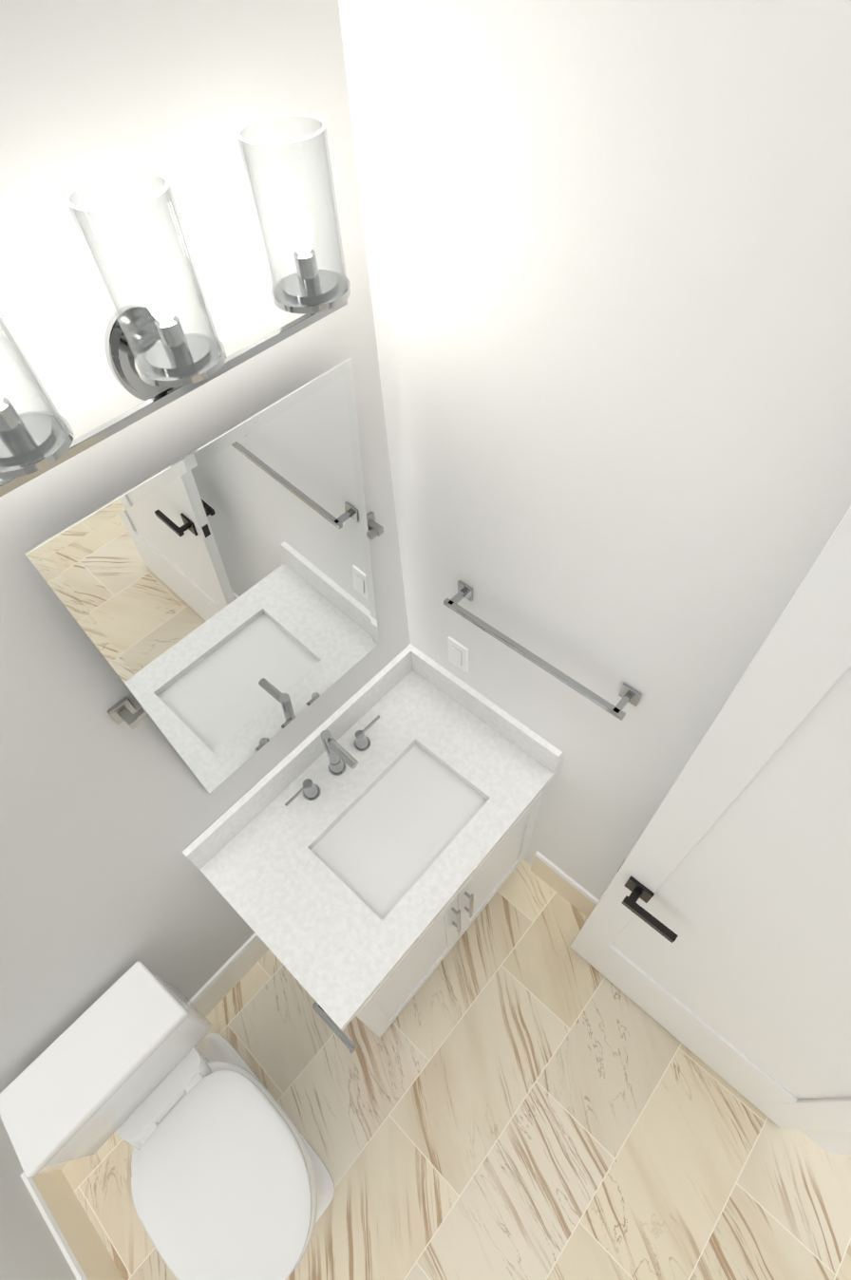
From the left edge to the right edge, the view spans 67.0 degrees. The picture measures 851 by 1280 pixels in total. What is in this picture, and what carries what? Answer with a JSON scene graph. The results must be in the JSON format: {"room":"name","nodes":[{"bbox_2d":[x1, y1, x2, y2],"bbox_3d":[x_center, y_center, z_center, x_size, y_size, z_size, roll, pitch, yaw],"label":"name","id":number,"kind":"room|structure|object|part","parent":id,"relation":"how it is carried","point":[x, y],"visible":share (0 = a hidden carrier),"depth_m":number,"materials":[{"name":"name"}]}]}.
{"room":"bathroom","nodes":[
{"label":"bathroom","id":0,"kind":"room"},
{"bbox_2d":[0,1175,76,1279],"bbox_3d":[-0.650,1.331,0.470,1.793,3.010,0.120,35,63,25],"label":"wall","id":1,"kind":"structure","parent":0,"point":[29,1249],"depth_m":1.76,"materials":[{"name":"grey paint"}]},
{"bbox_2d":[20,1170,124,1279],"bbox_3d":[-0.583,2.091,1.654,1.673,0.200,0.016,35,63,25],"label":"baseboard","id":2,"kind":"structure","parent":1,"relation":"attached to","point":[84,1249],"depth_m":1.91,"materials":[{"name":"white wood"}]},
{"bbox_2d":[0,0,410,1178],"bbox_3d":[-0.718,0.244,1.276,0.120,3.010,2.040,35,63,25],"label":"wall","id":3,"kind":"structure","parent":0,"point":[104,822],"depth_m":0.97,"materials":[{"name":"grey paint"}]},
{"bbox_2d":[37,932,269,1174],"bbox_3d":[-0.868,1.359,2.210,0.016,0.200,0.940,35,63,25],"label":"baseboard","id":4,"kind":"structure","parent":3,"relation":"attached to","point":[207,998],"depth_m":2.28,"materials":[{"name":"white wood"}]},
{"bbox_2d":[0,112,351,497],"bbox_3d":[-0.337,-0.407,0.808,0.168,0.288,0.567,35,63,25],"label":"sconce","id":5,"kind":"object","parent":3,"relation":"attached to","point":[157,357],"visible":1,"depth_m":0.80,"materials":[{"name":"clear glass"}]},
{"bbox_2d":[24,357,383,793],"bbox_3d":[-0.335,-0.053,1.356,0.071,0.895,0.707,35,63,25],"label":"mirror","id":6,"kind":"object","parent":3,"relation":"attached to","point":[216,596],"visible":1,"depth_m":1.20,"materials":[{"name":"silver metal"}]},
{"bbox_2d":[61,859,850,1279],"bbox_3d":[1.163,2.428,1.490,4.993,0.100,5.000,35,63,25],"label":"floor","id":7,"kind":"structure","parent":0,"point":[519,1089],"depth_m":2.08,"materials":[{"name":"tile"}]},
{"bbox_2d":[0,961,334,1279],"bbox_3d":[-0.614,1.411,1.793,0.749,0.786,0.445,35,63,25],"label":"toilet","id":8,"kind":"object","parent":7,"relation":"on","point":[231,1177],"visible":1,"depth_m":1.66,"materials":[{"name":"white ceramic"}]},
{"bbox_3d":[-0.827,1.131,1.722,0.204,0.320,0.445,35,63,25],"label":"tank","id":9,"kind":"part","parent":8,"relation":"part of","materials":[{"name":"white ceramic"}]},
{"bbox_3d":[-0.534,1.436,1.704,0.528,0.045,0.388,35,63,25],"label":"seat","id":10,"kind":"part","parent":8,"relation":"part of","materials":[{"name":"white plastic"}]},
{"bbox_2d":[181,643,562,1053],"bbox_3d":[-0.108,0.712,2.072,0.588,1.118,0.896,35,63,25],"label":"bathroom vanity","id":11,"kind":"object","parent":7,"relation":"on","point":[361,854],"visible":1,"depth_m":1.80,"materials":[{"name":"grey stone"}]},
{"bbox_2d":[283,715,380,807],"bbox_3d":[-0.233,0.335,1.790,0.133,0.205,0.368,35,63,25],"label":"faucet","id":12,"kind":"object","parent":11,"relation":"on","point":[349,770],"depth_m":1.86,"materials":[{"name":"silver metal"}]},
{"bbox_2d":[338,0,850,900],"bbox_3d":[0.634,0.148,1.268,1.793,3.010,0.120,35,63,25],"label":"wall","id":13,"kind":"structure","parent":0,"point":[608,249],"depth_m":0.91,"materials":[{"name":"grey paint"}]},
{"bbox_2d":[447,636,468,673],"bbox_3d":[0.091,0.044,1.829,0.070,0.114,0.012,35,63,25],"label":"light switch","id":14,"kind":"object","parent":13,"relation":"attached to","point":[458,654],"visible":1,"depth_m":1.82,"materials":[{"name":"white plastic"}]},
{"bbox_2d":[443,580,641,720],"bbox_3d":[0.249,0.017,1.468,0.504,0.044,0.066,35,63,25],"label":"towel rail","id":15,"kind":"object","parent":13,"relation":"attached to","point":[627,694],"visible":1,"depth_m":1.43,"materials":[{"name":"silver metal"}]},
{"bbox_2d":[530,851,599,917],"bbox_3d":[0.826,1.142,2.271,1.090,0.200,0.016,35,63,25],"label":"baseboard","id":16,"kind":"structure","parent":13,"relation":"attached to","point":[580,898],"depth_m":2.42,"materials":[{"name":"white wood"}]},
{"bbox_3d":[0.613,1.173,0.514,0.120,3.010,1.800,35,63,25],"label":"wall","id":17,"kind":"structure","parent":0,"visible":0},
{"bbox_2d":[569,506,850,1131],"bbox_3d":[0.795,0.623,1.258,0.814,2.424,0.156,35,63,25],"label":"door","id":18,"kind":"structure","parent":17,"relation":"in","point":[714,933],"depth_m":1.30,"materials":[{"name":"white wood"}]},
{"bbox_3d":[0.577,0.630,1.619,0.190,0.066,0.156,35,63,25],"label":"handle","id":19,"kind":"part","parent":18,"relation":"part of","materials":[{"name":"black metal"}]},
{"bbox_2d":[799,1129,850,1156],"bbox_3d":[0.877,1.066,0.844,0.188,2.580,1.058,35,63,25],"label":"door frame","id":20,"kind":"structure","parent":17,"relation":"attached to","point":[836,1142],"depth_m":1.94,"materials":[{"name":"white wood"}]}
]}

